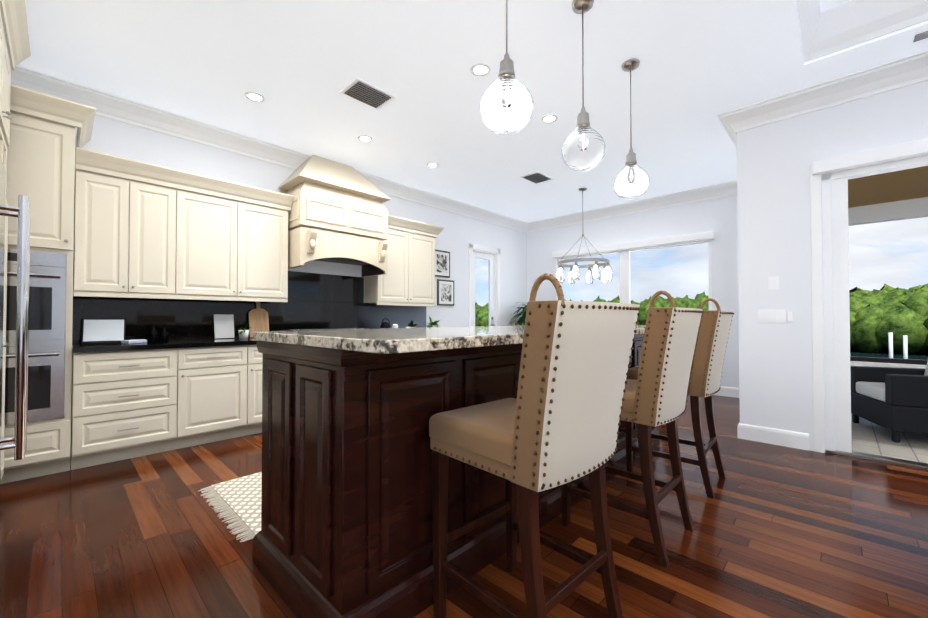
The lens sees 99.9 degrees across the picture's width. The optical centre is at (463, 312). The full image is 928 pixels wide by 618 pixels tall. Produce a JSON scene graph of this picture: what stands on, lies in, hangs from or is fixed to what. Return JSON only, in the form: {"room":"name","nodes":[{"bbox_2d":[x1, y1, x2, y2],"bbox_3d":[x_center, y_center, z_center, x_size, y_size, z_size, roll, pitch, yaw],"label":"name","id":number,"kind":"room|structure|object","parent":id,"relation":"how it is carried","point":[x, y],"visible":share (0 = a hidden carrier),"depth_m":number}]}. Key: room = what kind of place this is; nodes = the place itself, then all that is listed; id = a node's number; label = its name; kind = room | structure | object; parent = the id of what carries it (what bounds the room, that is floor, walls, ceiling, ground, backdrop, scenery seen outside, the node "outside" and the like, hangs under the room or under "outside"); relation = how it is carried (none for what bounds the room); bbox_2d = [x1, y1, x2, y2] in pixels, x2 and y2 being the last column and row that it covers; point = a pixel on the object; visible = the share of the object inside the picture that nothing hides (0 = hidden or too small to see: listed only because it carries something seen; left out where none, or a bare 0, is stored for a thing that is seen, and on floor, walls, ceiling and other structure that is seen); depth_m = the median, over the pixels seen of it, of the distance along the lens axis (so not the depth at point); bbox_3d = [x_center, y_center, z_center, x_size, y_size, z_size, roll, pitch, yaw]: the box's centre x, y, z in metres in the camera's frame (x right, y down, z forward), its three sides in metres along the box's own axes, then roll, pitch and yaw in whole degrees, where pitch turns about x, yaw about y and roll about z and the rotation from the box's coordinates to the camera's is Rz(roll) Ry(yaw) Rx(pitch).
{"room":"dining room and kitchen","nodes":[
{"label":"dining room and kitchen","id":0,"kind":"room"},
{"bbox_2d":[75,115,526,326],"bbox_3d":[-1.409,-0.327,5.364,0.150,3.070,7.970,-1,-1,44],"label":"wall","id":1,"kind":"structure","parent":0,"point":[458,234],"depth_m":5.65},
{"bbox_2d":[73,163,180,298],"bbox_3d":[-2.955,-0.653,3.412,0.327,0.985,0.652,-1,-1,44],"label":"upper cabinet","id":2,"kind":"object","parent":1,"relation":"attached to","point":[147,230],"depth_m":3.28},
{"bbox_2d":[177,187,288,301],"bbox_3d":[-2.382,-0.644,4.008,0.327,0.985,1.000,-1,-1,44],"label":"upper cabinet","id":3,"kind":"object","parent":1,"relation":"attached to","point":[229,247],"depth_m":3.85},
{"bbox_2d":[9,63,528,232],"bbox_3d":[-1.306,-1.781,5.287,0.135,0.165,7.670,-1,-1,44],"label":"crown molding","id":4,"kind":"structure","parent":1,"relation":"attached to","point":[107,105],"depth_m":3.91},
{"bbox_2d":[278,155,390,276],"bbox_3d":[-1.510,-1.180,4.685,0.657,1.376,1.167,-1,-1,44],"label":"range hood","id":5,"kind":"object","parent":1,"relation":"attached to","point":[338,213],"visible":0.83,"depth_m":4.47},
{"bbox_2d":[364,215,443,306],"bbox_3d":[-0.826,-0.686,5.565,0.412,1.185,1.110,-1,-1,44],"label":"upper cabinet","id":6,"kind":"object","parent":1,"relation":"attached to","point":[408,279],"visible":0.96,"depth_m":5.42},
{"bbox_2d":[435,249,449,277],"bbox_3d":[-0.366,-0.793,6.325,0.025,0.430,0.370,-1,-1,44],"label":"picture frame","id":7,"kind":"object","parent":1,"relation":"attached to","point":[442,263],"visible":0.75,"depth_m":6.32},
{"bbox_2d":[437,279,453,305],"bbox_3d":[-0.297,-0.327,6.390,0.025,0.420,0.370,-1,-1,44],"label":"picture frame","id":8,"kind":"object","parent":1,"relation":"attached to","point":[445,292],"visible":1,"depth_m":6.37},
{"bbox_2d":[473,251,494,325],"bbox_3d":[0.353,0.063,7.140,0.100,2.330,0.632,-1,-1,44],"label":"door frame","id":9,"kind":"structure","parent":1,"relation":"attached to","point":[486,256],"depth_m":7.31},
{"bbox_2d":[469,243,499,326],"bbox_3d":[0.335,0.009,7.158,0.170,2.450,0.860,-1,-1,44],"label":"door frame","id":10,"kind":"structure","parent":1,"relation":"attached to","point":[495,252],"depth_m":7.28},
{"bbox_2d":[0,395,927,617],"bbox_3d":[2.033,1.190,2.032,9.700,0.060,7.970,-1,-1,44],"label":"floor","id":11,"kind":"structure","parent":0,"point":[778,531],"depth_m":1.95},
{"bbox_2d":[0,0,30,484],"bbox_3d":[-2.487,-0.310,1.675,1.989,2.930,0.852,-1,-1,44],"label":"refrigerator","id":12,"kind":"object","parent":11,"relation":"on","point":[14,19],"depth_m":1.89},
{"bbox_2d":[1,84,95,483],"bbox_3d":[-3.281,-0.174,2.795,0.702,2.690,0.874,-1,-1,44],"label":"tall cabinet","id":13,"kind":"object","parent":11,"relation":"on","point":[40,173],"visible":0.92,"depth_m":2.75},
{"bbox_2d":[70,347,181,469],"bbox_3d":[-2.861,0.738,3.280,0.617,0.879,0.627,-1,-1,44],"label":"base cabinet","id":14,"kind":"object","parent":11,"relation":"on","point":[124,404],"depth_m":3.05},
{"bbox_2d":[72,339,256,354],"bbox_3d":[-1.719,0.295,4.457,0.642,0.041,3.897,-1,-1,44],"label":"countertop","id":15,"kind":"structure","parent":14,"relation":"on","point":[158,345],"depth_m":3.27},
{"bbox_2d":[81,319,125,343],"bbox_3d":[-3.007,0.153,3.255,0.270,0.208,0.120,1,-1,-38],"label":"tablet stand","id":16,"kind":"object","parent":15,"relation":"on","point":[103,331],"visible":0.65,"depth_m":3.26},
{"bbox_2d":[121,339,146,343],"bbox_3d":[-2.761,0.242,3.264,0.100,0.030,0.140,0,-1,19],"label":"folded towel","id":17,"kind":"object","parent":15,"relation":"on","point":[136,341],"visible":1,"depth_m":3.22},
{"bbox_2d":[151,325,156,341],"bbox_3d":[-2.823,0.186,3.547,0.046,0.150,0.048,-1,-1,44],"label":"oil bottle","id":18,"kind":"object","parent":15,"relation":"on","point":[153,332],"depth_m":3.53},
{"bbox_2d":[161,328,167,340],"bbox_3d":[-2.782,0.202,3.618,0.046,0.120,0.048,-1,-1,44],"label":"oil bottle","id":19,"kind":"object","parent":15,"relation":"on","point":[164,333],"depth_m":3.60},
{"bbox_2d":[214,314,233,338],"bbox_3d":[-2.490,0.142,4.046,0.055,0.248,0.180,-1,-1,44],"label":"board","id":20,"kind":"object","parent":15,"relation":"on","point":[223,326],"visible":1,"depth_m":4.04},
{"bbox_2d":[234,324,250,338],"bbox_3d":[-2.268,0.187,4.016,0.272,0.161,0.203,-1,-1,44],"label":"herb pot","id":21,"kind":"object","parent":15,"relation":"on","point":[243,333],"visible":0.96,"depth_m":3.98},
{"bbox_2d":[248,302,268,337],"bbox_3d":[-2.252,0.070,4.276,0.079,0.397,0.200,-1,-1,44],"label":"cutting board","id":22,"kind":"object","parent":15,"relation":"on","point":[258,318],"visible":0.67,"depth_m":4.27},
{"bbox_2d":[380,318,390,328],"bbox_3d":[-1.045,0.180,5.194,0.156,0.210,0.156,-1,-1,44],"label":"kettle","id":23,"kind":"object","parent":15,"relation":"on","point":[385,325],"visible":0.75,"depth_m":5.15},
{"bbox_2d":[403,316,439,327],"bbox_3d":[-0.600,0.168,5.623,0.385,0.246,0.715,-1,-1,44],"label":"plants","id":24,"kind":"object","parent":15,"relation":"on","point":[431,323],"visible":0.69,"depth_m":5.65},
{"bbox_2d":[178,347,249,448],"bbox_3d":[-2.457,0.744,3.701,0.617,0.879,0.540,-1,-1,44],"label":"base cabinet","id":25,"kind":"object","parent":11,"relation":"on","point":[191,381],"depth_m":3.49},
{"bbox_2d":[198,472,261,541],"bbox_3d":[-0.587,1.171,3.145,0.880,0.008,2.469,-1,-1,44],"label":"area rug","id":26,"kind":"object","parent":11,"relation":"on","point":[238,500],"visible":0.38,"depth_m":2.38},
{"bbox_2d":[250,347,262,434],"bbox_3d":[-2.093,0.750,4.079,0.617,0.879,0.510,-1,-1,44],"label":"base cabinet","id":27,"kind":"object","parent":11,"relation":"on","point":[256,358],"depth_m":3.75},
{"bbox_2d":[252,333,659,617],"bbox_3d":[0.387,0.654,2.659,0.806,1.030,3.116,-1,-1,44],"label":"kitchen island","id":28,"kind":"object","parent":11,"relation":"on","point":[346,531],"depth_m":1.48},
{"bbox_2d":[253,325,645,356],"bbox_3d":[0.477,0.118,2.580,1.080,0.039,3.140,-1,-1,44],"label":"island countertop","id":29,"kind":"structure","parent":28,"relation":"on","point":[382,342],"depth_m":1.40},
{"bbox_2d":[508,302,526,324],"bbox_3d":[1.316,0.507,7.421,0.850,1.461,0.850,-1,-1,44],"label":"potted palm","id":30,"kind":"object","parent":11,"relation":"on","point":[521,320],"visible":0.1,"depth_m":7.45},
{"bbox_2d":[429,273,639,617],"bbox_3d":[0.242,0.522,1.420,0.644,1.258,0.537,-1,-1,44],"label":"bar stool","id":31,"kind":"object","parent":11,"relation":"on","point":[555,423],"visible":1,"depth_m":1.22},
{"bbox_2d":[561,291,703,566],"bbox_3d":[0.907,0.532,2.105,0.631,1.258,0.535,-1,-1,44],"label":"bar stool","id":32,"kind":"object","parent":11,"relation":"on","point":[655,394],"visible":0.81,"depth_m":1.84},
{"bbox_2d":[626,298,733,498],"bbox_3d":[1.542,0.542,2.784,0.639,1.258,0.536,-1,-1,44],"label":"bar stool","id":33,"kind":"object","parent":11,"relation":"on","point":[708,359],"visible":0.65,"depth_m":2.50},
{"bbox_2d":[0,0,927,222],"bbox_3d":[2.033,-2.109,2.080,9.700,0.400,7.970,-1,-1,44],"label":"ceiling","id":34,"kind":"structure","parent":0,"point":[298,65],"depth_m":3.07},
{"bbox_2d":[245,92,264,101],"bbox_3d":[-1.830,-1.887,3.412,0.154,0.006,0.154,-1,-1,35],"label":"recessed light","id":35,"kind":"object","parent":34,"relation":"in","point":[253,96],"depth_m":3.40},
{"bbox_2d":[358,135,371,141],"bbox_3d":[-1.067,-1.876,4.205,0.154,0.006,0.154,-1,-1,35],"label":"recessed light","id":36,"kind":"object","parent":34,"relation":"in","point":[363,138],"depth_m":4.20},
{"bbox_2d":[339,77,395,109],"bbox_3d":[-0.832,-1.881,3.368,0.280,0.020,0.380,-1,-1,44],"label":"ceiling vent","id":37,"kind":"object","parent":34,"relation":"in","point":[364,92],"depth_m":3.34},
{"bbox_2d":[427,163,438,167],"bbox_3d":[-0.395,-1.865,4.932,0.154,0.006,0.154,-1,-1,35],"label":"recessed light","id":38,"kind":"object","parent":34,"relation":"in","point":[432,165],"depth_m":4.93},
{"bbox_2d":[471,63,490,75],"bbox_3d":[0.130,-1.892,3.040,0.154,0.006,0.154,-1,-1,35],"label":"recessed light","id":39,"kind":"object","parent":34,"relation":"in","point":[481,69],"depth_m":3.03},
{"bbox_2d":[480,0,533,134],"bbox_3d":[0.208,-1.396,1.903,0.260,1.029,0.260,-1,-1,44],"label":"pendant light","id":40,"kind":"object","parent":34,"relation":"hanging from","point":[507,105],"visible":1,"depth_m":1.82},
{"bbox_2d":[520,171,552,183],"bbox_3d":[1.004,-1.852,5.363,0.280,0.020,0.380,-1,-1,44],"label":"ceiling vent","id":41,"kind":"object","parent":34,"relation":"in","point":[536,177],"depth_m":5.33},
{"bbox_2d":[541,114,557,122],"bbox_3d":[0.829,-1.882,3.782,0.154,0.006,0.154,-1,-1,35],"label":"recessed light","id":42,"kind":"object","parent":34,"relation":"in","point":[550,118],"depth_m":3.77},
{"bbox_2d":[556,188,611,283],"bbox_3d":[1.779,-1.153,5.827,0.811,1.402,0.814,-1,-1,44],"label":"chandelier","id":43,"kind":"object","parent":34,"relation":"hanging from","point":[591,275],"visible":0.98,"depth_m":5.69},
{"bbox_2d":[562,0,605,170],"bbox_3d":[0.729,-1.389,2.387,0.260,1.029,0.260,-1,-1,44],"label":"pendant light","id":44,"kind":"object","parent":34,"relation":"hanging from","point":[584,147],"visible":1,"depth_m":2.32},
{"bbox_2d":[613,58,649,199],"bbox_3d":[1.270,-1.381,2.963,0.260,1.029,0.260,-1,-1,44],"label":"pendant light","id":45,"kind":"object","parent":34,"relation":"hanging from","point":[631,180],"visible":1,"depth_m":2.90},
{"bbox_2d":[795,0,822,55],"bbox_3d":[1.259,-2.077,1.519,0.100,0.280,3.750,-1,-1,44],"label":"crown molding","id":46,"kind":"structure","parent":34,"relation":"attached to","point":[810,18],"depth_m":2.78},
{"bbox_2d":[803,0,927,62],"bbox_3d":[4.020,-2.077,1.563,4.020,0.280,0.100,-1,-1,44],"label":"crown molding","id":47,"kind":"structure","parent":34,"relation":"attached to","point":[848,24],"depth_m":2.73},
{"bbox_2d":[913,31,927,42],"bbox_3d":[3.402,-1.898,2.418,0.800,0.012,0.080,-1,-1,44],"label":"recessed light","id":48,"kind":"object","parent":34,"relation":"in","point":[923,35],"depth_m":2.66},
{"bbox_2d":[527,195,738,387],"bbox_3d":[2.841,-0.308,6.702,4.120,3.070,0.150,-1,-1,44],"label":"wall","id":49,"kind":"structure","parent":0,"point":[718,217],"depth_m":6.13},
{"bbox_2d":[552,231,713,310],"bbox_3d":[2.751,-0.250,6.702,2.730,1.875,0.195,-1,-1,44],"label":"window","id":50,"kind":"structure","parent":49,"relation":"in","point":[624,250],"depth_m":6.67},
{"bbox_2d":[529,180,736,231],"bbox_3d":[2.746,-1.761,6.618,3.810,0.165,0.135,-1,-1,44],"label":"crown molding","id":51,"kind":"structure","parent":49,"relation":"attached to","point":[728,188],"depth_m":6.42},
{"bbox_2d":[714,386,738,397],"bbox_3d":[2.729,1.157,6.674,3.970,0.140,0.016,-1,-1,44],"label":"baseboard","id":52,"kind":"structure","parent":49,"relation":"attached to","point":[724,391],"depth_m":5.62},
{"bbox_2d":[737,80,927,450],"bbox_3d":[4.615,-0.377,1.875,5.430,3.070,0.150,-1,-1,44],"label":"wall","id":53,"kind":"structure","parent":0,"point":[776,160],"depth_m":3.46},
{"bbox_2d":[729,134,736,148],"bbox_3d":[3.292,-1.791,4.534,0.135,0.165,2.100,-1,-1,44],"label":"crown molding","id":54,"kind":"structure","parent":53,"relation":"attached to","point":[733,137],"depth_m":4.12},
{"bbox_2d":[739,422,808,450],"bbox_3d":[2.780,1.112,3.503,0.480,0.140,0.016,-1,-1,44],"label":"baseboard","id":55,"kind":"structure","parent":53,"relation":"attached to","point":[791,439],"depth_m":3.49},
{"bbox_2d":[768,276,779,289],"bbox_3d":[2.793,-0.268,3.513,0.080,0.120,0.012,-1,-1,44],"label":"switch plate","id":56,"kind":"object","parent":53,"relation":"attached to","point":[773,281],"depth_m":3.51},
{"bbox_2d":[758,309,792,322],"bbox_3d":[2.796,0.030,3.501,0.240,0.117,0.020,-1,-1,44],"label":"switch plate","id":57,"kind":"object","parent":53,"relation":"attached to","point":[772,316],"depth_m":3.51},
{"bbox_2d":[717,50,927,135],"bbox_3d":[4.467,-1.830,1.840,5.565,0.165,0.135,-1,-1,44],"label":"crown molding","id":58,"kind":"structure","parent":53,"relation":"attached to","point":[897,74],"depth_m":3.22},
{"bbox_2d":[810,138,927,469],"bbox_3d":[3.993,-0.059,2.400,2.760,2.450,0.210,-1,-1,44],"label":"trim","id":59,"kind":"structure","parent":53,"relation":"attached to","point":[830,313],"depth_m":3.26},
{"label":"outside","id":60,"kind":"structure","parent":0,"visible":0},
{"bbox_2d":[848,166,927,225],"bbox_3d":[6.266,-1.394,2.417,6.780,0.320,2.900,-1,-1,44],"label":"ceiling","id":61,"kind":"structure","parent":60,"point":[893,196],"depth_m":4.78},
{"bbox_2d":[850,356,927,463],"bbox_3d":[9.884,1.163,3.979,9.780,0.150,10.380,-1,-1,44],"label":"floor","id":62,"kind":"structure","parent":60,"point":[868,437],"depth_m":3.71},
{"bbox_2d":[850,360,927,442],"bbox_3d":[4.452,0.768,3.789,0.780,0.860,0.800,0,-1,24],"label":"patio chair","id":63,"kind":"object","parent":62,"relation":"on","point":[894,400],"visible":0.88,"depth_m":3.63},
{"bbox_2d":[850,350,927,359],"bbox_3d":[36.514,4.221,37.557,240.000,0.100,75.000,-1,-1,44],"label":"ground","id":64,"kind":"structure","parent":60,"point":[883,354],"depth_m":38.05},
{"bbox_3d":[0.122,3.888,-0.282,300.000,0.280,300.000,-1,-1,44],"label":"ground","id":65,"kind":"structure","parent":60,"visible":0},
{"bbox_2d":[475,283,927,354],"bbox_3d":[8.480,0.074,22.156,205.213,9.411,129.705,-1,-1,44],"label":"trees","id":66,"kind":"object","parent":65,"relation":"on","point":[876,316],"depth_m":40.64},
{"bbox_2d":[888,332,907,358],"bbox_3d":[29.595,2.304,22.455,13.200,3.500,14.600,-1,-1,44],"label":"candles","id":67,"kind":"object","parent":65,"relation":"on","point":[905,344],"visible":0.4,"depth_m":25.61}
]}

